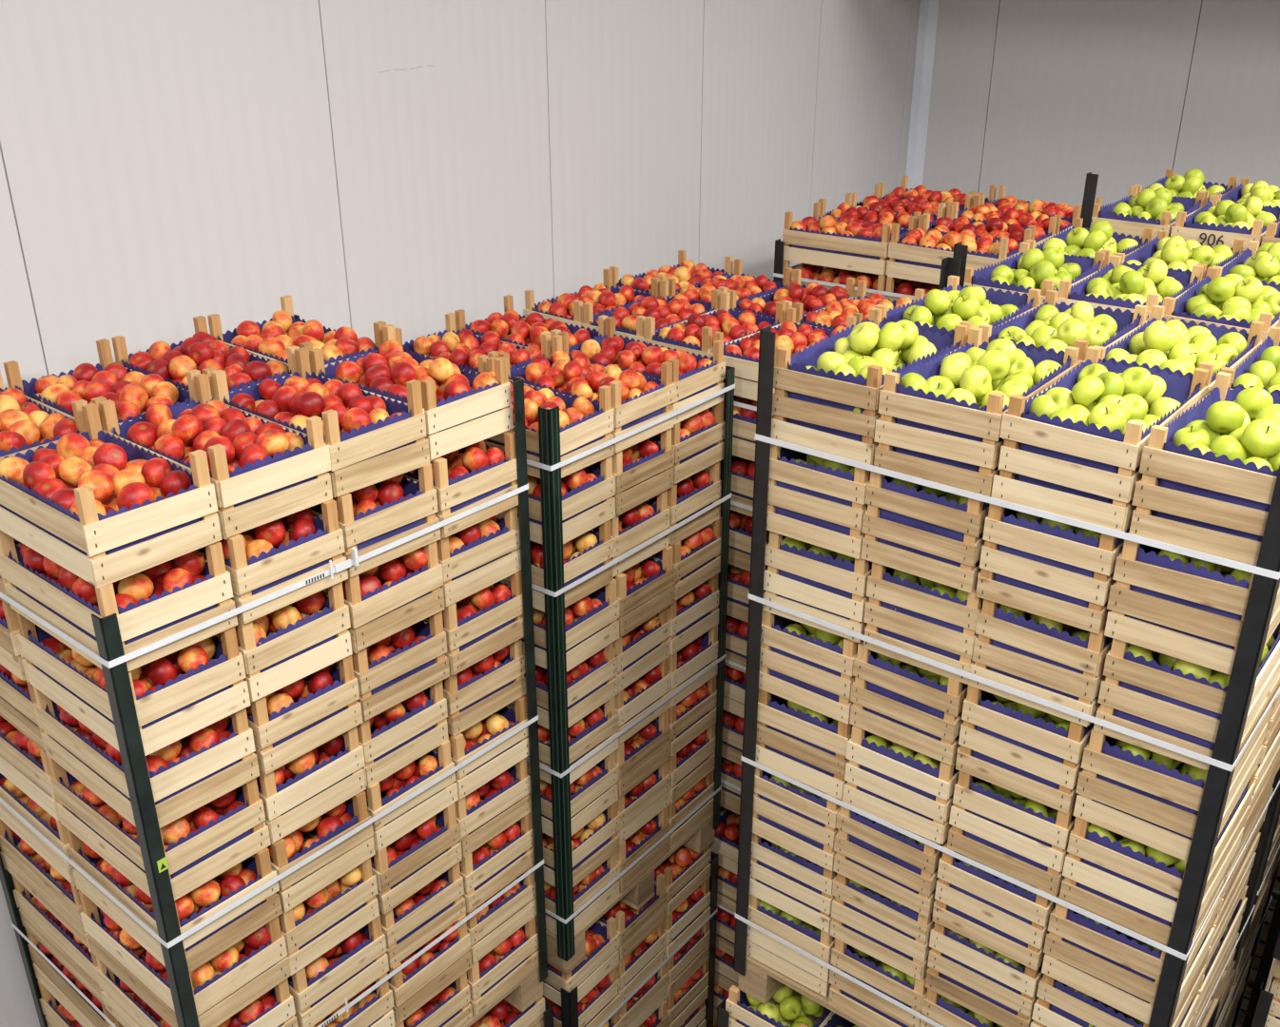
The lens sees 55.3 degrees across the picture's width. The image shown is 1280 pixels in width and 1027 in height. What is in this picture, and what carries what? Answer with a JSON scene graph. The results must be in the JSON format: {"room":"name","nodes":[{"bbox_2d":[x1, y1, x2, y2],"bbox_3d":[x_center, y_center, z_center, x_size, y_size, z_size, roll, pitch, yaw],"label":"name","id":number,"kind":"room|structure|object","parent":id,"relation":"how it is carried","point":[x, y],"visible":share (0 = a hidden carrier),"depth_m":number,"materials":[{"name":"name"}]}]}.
{"room":"fruit storage warehouse","nodes":[
{"label":"fruit storage warehouse","id":0,"kind":"room"},
{"bbox_2d":[0,0,920,1026],"bbox_3d":[-1.989,0.321,3.445,0.081,6.700,12.500,17,29,33],"label":"wall","id":1,"kind":"structure","parent":0,"point":[405,164],"depth_m":4.34,"materials":[{"name":"paint"}]},
{"bbox_2d":[905,0,939,190],"bbox_3d":[1.742,-1.733,7.971,0.119,6.700,0.021,-4,25,-8],"label":"trim","id":2,"kind":"structure","parent":1,"relation":"attached to","point":[928,9],"depth_m":7.57,"materials":[{"name":"white metal"}]},
{"bbox_2d":[922,0,1279,207],"bbox_3d":[5.123,-0.749,5.803,8.340,6.700,0.080,17,29,33],"label":"wall","id":3,"kind":"structure","parent":0,"point":[1032,98],"depth_m":7.00,"materials":[{"name":"paint"}]},
{"bbox_3d":[1.408,4.444,2.585,8.540,0.100,12.700,17,29,33],"label":"floor","id":4,"kind":"structure","parent":0,"visible":0},
{"bbox_2d":[469,995,553,1026],"bbox_3d":[-1.090,2.519,4.455,1.032,1.860,1.232,19,31,36],"label":"crates","id":5,"kind":"object","parent":4,"relation":"on","point":[540,1014],"visible":0.02,"depth_m":4.18,"materials":[{"name":"brown wood"}]},
{"bbox_2d":[0,294,547,1026],"bbox_3d":[-1.094,0.666,3.565,1.043,2.263,1.232,19,31,36],"label":"crates","id":6,"kind":"object","parent":5,"relation":"on","point":[260,672],"visible":1,"depth_m":3.09,"materials":[{"name":"brown wood"}]},
{"bbox_2d":[542,844,718,1026],"bbox_3d":[-0.370,2.156,5.253,1.032,1.860,0.932,18,30,34],"label":"crates","id":7,"kind":"object","parent":4,"relation":"on","point":[651,965],"visible":0.27,"depth_m":4.79,"materials":[{"name":"brown wood"}]},
{"bbox_2d":[395,294,735,974],"bbox_3d":[-0.373,0.382,4.414,1.032,2.080,0.932,18,30,34],"label":"crates","id":8,"kind":"object","parent":7,"relation":"on","point":[621,436],"visible":0.55,"depth_m":4.05,"materials":[{"name":"brown wood"}]},
{"bbox_2d":[704,805,739,1026],"bbox_3d":[0.331,1.851,5.926,1.232,1.860,1.032,18,30,35],"label":"crates","id":9,"kind":"object","parent":4,"relation":"on","point":[726,843],"visible":0.05,"depth_m":5.12,"materials":[{"name":"brown wood"}]},
{"bbox_2d":[523,250,924,814],"bbox_3d":[0.325,0.079,5.106,1.232,2.060,1.032,19,30,35],"label":"crates","id":10,"kind":"object","parent":9,"relation":"on","point":[686,306],"visible":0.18,"depth_m":4.59,"materials":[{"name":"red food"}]},
{"bbox_2d":[717,984,858,1026],"bbox_3d":[1.046,2.446,4.329,1.232,2.096,1.032,18,30,34],"label":"crates","id":11,"kind":"object","parent":4,"relation":"on","point":[786,1007],"visible":0.05,"depth_m":3.87,"materials":[{"name":"brown wood"}]},
{"bbox_2d":[733,256,1279,1026],"bbox_3d":[1.093,0.522,3.437,1.232,2.144,1.032,18,30,35],"label":"crates","id":12,"kind":"object","parent":11,"relation":"on","point":[1010,757],"visible":1,"depth_m":2.97,"materials":[{"name":"brown wood"}]},
{"bbox_2d":[1206,860,1279,1026],"bbox_3d":[1.748,2.082,5.131,1.232,2.096,1.032,17,30,33],"label":"crates","id":13,"kind":"object","parent":4,"relation":"on","point":[1226,1014],"visible":0.02,"depth_m":4.80,"materials":[{"name":"brown wood"}]},
{"bbox_2d":[952,217,1279,962],"bbox_3d":[1.761,0.154,4.212,1.232,2.174,1.032,18,30,34],"label":"crates","id":14,"kind":"object","parent":13,"relation":"on","point":[1219,284],"visible":0.14,"depth_m":3.80,"materials":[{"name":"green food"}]},
{"bbox_2d":[1236,867,1279,1026],"bbox_3d":[2.438,1.743,5.880,1.232,2.096,1.032,17,29,33],"label":"crates","id":15,"kind":"object","parent":4,"relation":"on","point":[1263,962],"visible":0.02,"depth_m":5.12,"materials":[{"name":"brown wood"}]},
{"bbox_2d":[1080,169,1279,252],"bbox_3d":[2.427,-0.228,4.954,1.232,2.256,1.032,17,30,33],"label":"crates","id":16,"kind":"object","parent":15,"relation":"on","point":[1189,207],"visible":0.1,"depth_m":4.49,"materials":[{"name":"green food"}]},
{"bbox_2d":[1249,958,1279,1026],"bbox_3d":[2.809,2.408,4.414,1.232,2.096,1.032,17,29,33],"label":"crates","id":17,"kind":"object","parent":4,"relation":"on","point":[1267,1009],"visible":0.93,"depth_m":3.98,"materials":[{"name":"brown wood"}]},
{"bbox_2d":[1272,930,1279,979],"bbox_3d":[2.806,0.491,3.505,1.232,2.144,1.032,17,30,33],"label":"crates","id":18,"kind":"object","parent":17,"relation":"on","point":[1276,953],"visible":1,"depth_m":3.87,"materials":[{"name":"brown wood"}]},
{"bbox_3d":[1.370,1.502,6.697,1.032,1.860,1.232,17,29,33],"label":"crates","id":19,"kind":"object","parent":4,"relation":"on","visible":0},
{"bbox_2d":[773,175,1103,302],"bbox_3d":[1.358,-0.351,5.839,1.032,2.238,1.232,17,29,33],"label":"crates","id":20,"kind":"object","parent":19,"relation":"on","point":[897,242],"visible":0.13,"depth_m":5.19,"materials":[{"name":"red food"}]}
]}

